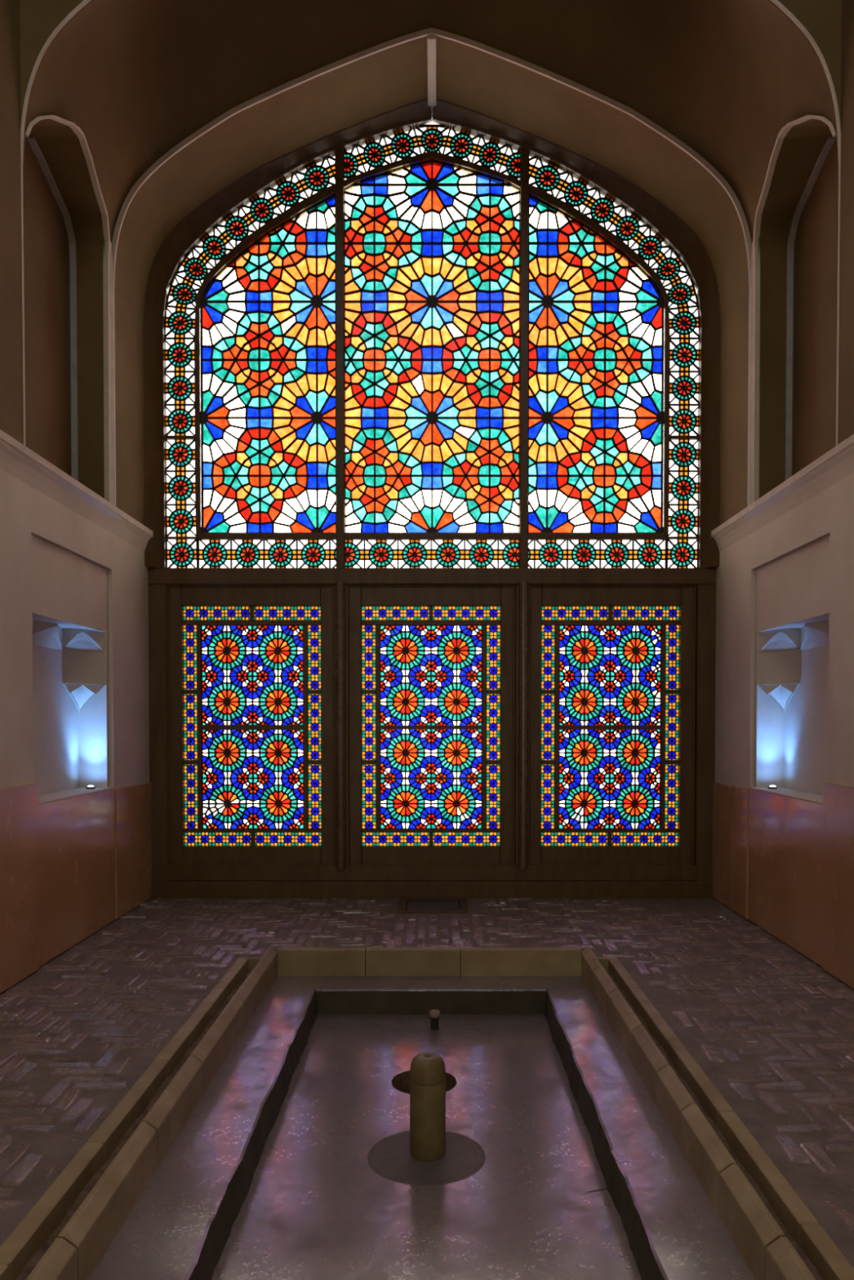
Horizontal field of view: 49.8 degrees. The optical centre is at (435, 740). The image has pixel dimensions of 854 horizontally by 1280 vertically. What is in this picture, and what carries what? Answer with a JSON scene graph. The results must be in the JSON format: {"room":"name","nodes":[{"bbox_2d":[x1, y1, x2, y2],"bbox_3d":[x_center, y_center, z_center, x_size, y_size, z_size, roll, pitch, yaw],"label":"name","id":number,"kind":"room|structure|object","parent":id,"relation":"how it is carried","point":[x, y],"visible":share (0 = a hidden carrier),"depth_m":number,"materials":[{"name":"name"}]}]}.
{"room":"persian fountain hall","nodes":[
{"label":"persian fountain hall","id":0,"kind":"room"},
{"bbox_2d":[0,0,151,993],"bbox_3d":[-2.371,-2.159,1.637,0.805,7.000,10.600,0,1,0],"label":"wall","id":1,"kind":"structure","parent":0,"point":[75,860],"depth_m":5.37,"materials":[{"name":"paint"}]},
{"bbox_2d":[26,137,78,480],"bbox_3d":[-2.254,-2.418,5.444,0.038,1.905,0.608,0,1,0],"label":"corner line","id":2,"kind":"structure","parent":1,"relation":"attached to","point":[73,252],"depth_m":5.73,"materials":[{"name":"paint"}]},
{"bbox_2d":[25,115,110,502],"bbox_3d":[-2.015,-2.421,5.182,0.117,1.924,1.170,0,1,0],"label":"edging","id":3,"kind":"object","parent":1,"relation":"attached to","point":[77,130],"visible":0.94,"depth_m":5.74,"materials":[{"name":"beige paint"}]},
{"bbox_2d":[0,429,153,551],"bbox_3d":[-2.035,-1.323,2.614,0.057,0.164,7.915,0,1,0],"label":"crown molding","id":4,"kind":"structure","parent":1,"relation":"attached to","point":[16,459],"depth_m":5.07,"materials":[{"name":"paint"}]},
{"bbox_2d":[86,785,95,789],"bbox_3d":[-2.138,0.287,5.709,0.054,0.022,0.054,0,1,0],"label":"uplight","id":5,"kind":"object","parent":1,"relation":"on","point":[89,787],"visible":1,"depth_m":5.69,"materials":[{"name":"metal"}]},
{"bbox_2d":[109,240,115,505],"bbox_3d":[-2.060,-2.308,5.816,0.026,1.690,0.107,0,1,0],"label":"strip","id":6,"kind":"object","parent":1,"relation":"attached to","point":[111,262],"visible":0.42,"depth_m":5.83,"materials":[{"name":"paint"}]},
{"bbox_2d":[0,897,853,1267],"bbox_3d":[-0.023,1.381,1.868,4.800,0.312,10.300,0,1,0],"label":"floor","id":7,"kind":"structure","parent":0,"point":[771,1029],"depth_m":4.19,"materials":[{"name":"brick"}]},
{"bbox_2d":[0,957,261,1279],"bbox_3d":[-0.995,1.258,3.058,0.125,0.103,3.785,0,1,0],"label":"pool edge","id":8,"kind":"object","parent":7,"relation":"in","point":[23,1250],"visible":0.58,"depth_m":2.82,"materials":[{"name":"stone"}]},
{"bbox_2d":[26,946,815,1279],"bbox_3d":[-0.023,1.575,3.298,2.400,0.760,4.450,0,1,0],"label":"pool","id":9,"kind":"object","parent":7,"relation":"in","point":[278,1148],"visible":0.95,"depth_m":3.18,"materials":[{"name":"stone"}]},
{"bbox_2d":[409,1052,445,1161],"bbox_3d":[-0.027,1.298,3.286,0.128,0.350,0.128,0,1,0],"label":"fountain nozzle","id":10,"kind":"object","parent":9,"relation":"on","point":[427,1070],"visible":1,"depth_m":3.23,"materials":[{"name":"stone"}]},
{"bbox_2d":[428,1008,440,1030],"bbox_3d":[-0.003,1.398,4.619,0.058,0.094,0.058,0,1,0],"label":"pipe stub","id":11,"kind":"object","parent":9,"relation":"on","point":[434,1015],"visible":1,"depth_m":4.60,"materials":[{"name":"metal"}]},
{"bbox_2d":[397,897,468,913],"bbox_3d":[-0.016,1.146,6.349,0.470,0.038,0.470,0,1,0],"label":"floor grate","id":12,"kind":"object","parent":7,"relation":"in","point":[400,910],"visible":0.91,"depth_m":6.38,"materials":[{"name":"metal"}]},
{"bbox_2d":[596,957,853,1279],"bbox_3d":[0.921,1.258,3.058,0.111,0.103,3.785,0,1,0],"label":"pool edge","id":13,"kind":"object","parent":7,"relation":"in","point":[818,1251],"visible":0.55,"depth_m":2.79,"materials":[{"name":"stone"}]},
{"bbox_2d":[19,0,841,193],"bbox_3d":[-0.023,-4.125,4.547,5.500,2.800,0.020,0,1,0],"label":"wall","id":14,"kind":"structure","parent":0,"point":[39,19],"depth_m":4.55,"materials":[{"name":"paint"}]},
{"bbox_2d":[20,0,840,446],"bbox_3d":[-0.023,-2.954,4.562,4.076,3.018,0.014,0,1,0],"label":"edging","id":15,"kind":"object","parent":14,"relation":"attached to","point":[84,2],"visible":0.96,"depth_m":4.56,"materials":[{"name":"beige paint"}]},
{"bbox_2d":[23,0,838,328],"bbox_3d":[-0.023,-3.950,5.595,4.068,2.163,2.105,0,1,0],"label":"ceiling","id":16,"kind":"structure","parent":0,"point":[138,78],"depth_m":5.75,"materials":[{"name":"paint"}]},
{"bbox_2d":[111,27,751,506],"bbox_3d":[-0.023,-2.993,5.860,4.112,3.036,0.016,0,1,0],"label":"edging","id":17,"kind":"object","parent":16,"relation":"attached to","point":[424,33],"visible":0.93,"depth_m":5.83,"materials":[{"name":"beige paint"}]},
{"bbox_2d":[426,34,436,108],"bbox_3d":[-0.023,-4.480,6.168,0.060,0.044,0.676,0,1,0],"label":"strip","id":18,"kind":"object","parent":16,"relation":"attached to","point":[431,38],"visible":1,"depth_m":6.10,"materials":[{"name":"white paint"}]},
{"bbox_2d":[712,0,853,989],"bbox_3d":[2.324,-2.159,1.637,0.805,7.000,10.600,0,1,0],"label":"wall","id":19,"kind":"structure","parent":0,"point":[783,857],"depth_m":5.45,"materials":[{"name":"paint"}]},
{"bbox_2d":[747,241,753,506],"bbox_3d":[2.014,-2.308,5.816,0.026,1.690,0.107,0,1,0],"label":"strip","id":20,"kind":"object","parent":19,"relation":"attached to","point":[751,290],"visible":0.42,"depth_m":5.82,"materials":[{"name":"paint"}]},
{"bbox_2d":[768,785,777,789],"bbox_3d":[2.092,0.287,5.709,0.054,0.022,0.054,0,1,0],"label":"uplight","id":21,"kind":"object","parent":19,"relation":"on","point":[771,787],"visible":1,"depth_m":5.69,"materials":[{"name":"metal"}]},
{"bbox_2d":[711,434,853,551],"bbox_3d":[1.988,-1.323,2.614,0.057,0.164,7.915,0,1,0],"label":"crown molding","id":22,"kind":"structure","parent":19,"relation":"attached to","point":[837,464],"depth_m":5.12,"materials":[{"name":"paint"}]},
{"bbox_2d":[752,115,835,502],"bbox_3d":[1.968,-2.421,5.182,0.117,1.924,1.170,0,1,0],"label":"edging","id":23,"kind":"object","parent":19,"relation":"attached to","point":[784,130],"visible":0.95,"depth_m":5.74,"materials":[{"name":"beige paint"}]},
{"bbox_2d":[784,137,835,480],"bbox_3d":[2.208,-2.418,5.444,0.038,1.905,0.608,0,1,0],"label":"corner line","id":24,"kind":"structure","parent":19,"relation":"attached to","point":[789,264],"depth_m":5.73,"materials":[{"name":"paint"}]},
{"bbox_3d":[-0.023,-2.223,6.687,5.500,6.700,0.035,0,1,0],"label":"wall","id":25,"kind":"structure","parent":0,"visible":0},
{"bbox_2d":[142,97,720,898],"bbox_3d":[-0.023,-1.666,6.595,4.080,5.690,0.230,0,1,0],"label":"window","id":26,"kind":"structure","parent":25,"relation":"in","point":[405,282],"depth_m":6.61,"materials":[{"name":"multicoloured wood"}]},
{"bbox_2d":[164,152,336,568],"bbox_3d":[-1.331,-2.722,6.622,1.251,2.998,0.019,0,1,0],"label":"window","id":27,"kind":"structure","parent":26,"relation":"attached to","point":[285,383],"depth_m":6.62,"materials":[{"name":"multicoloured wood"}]},
{"bbox_2d":[167,585,333,865],"bbox_3d":[-1.325,-0.109,6.662,1.222,2.030,0.086,0,1,0],"label":"window","id":28,"kind":"structure","parent":26,"relation":"attached to","point":[192,610],"depth_m":6.67,"materials":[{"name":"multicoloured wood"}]},
{"bbox_2d":[348,585,515,865],"bbox_3d":[-0.030,-0.109,6.662,1.222,2.030,0.086,0,1,0],"label":"window","id":29,"kind":"structure","parent":26,"relation":"attached to","point":[490,610],"depth_m":6.67,"materials":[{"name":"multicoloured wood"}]},
{"bbox_2d":[529,585,696,865],"bbox_3d":[1.268,-0.109,6.662,1.222,2.030,0.086,0,1,0],"label":"window","id":30,"kind":"structure","parent":26,"relation":"attached to","point":[669,610],"depth_m":6.67,"materials":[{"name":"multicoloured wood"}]},
{"bbox_2d":[528,152,699,568],"bbox_3d":[1.285,-2.722,6.622,1.251,2.998,0.019,0,1,0],"label":"window","id":31,"kind":"structure","parent":26,"relation":"attached to","point":[584,357],"depth_m":6.62,"materials":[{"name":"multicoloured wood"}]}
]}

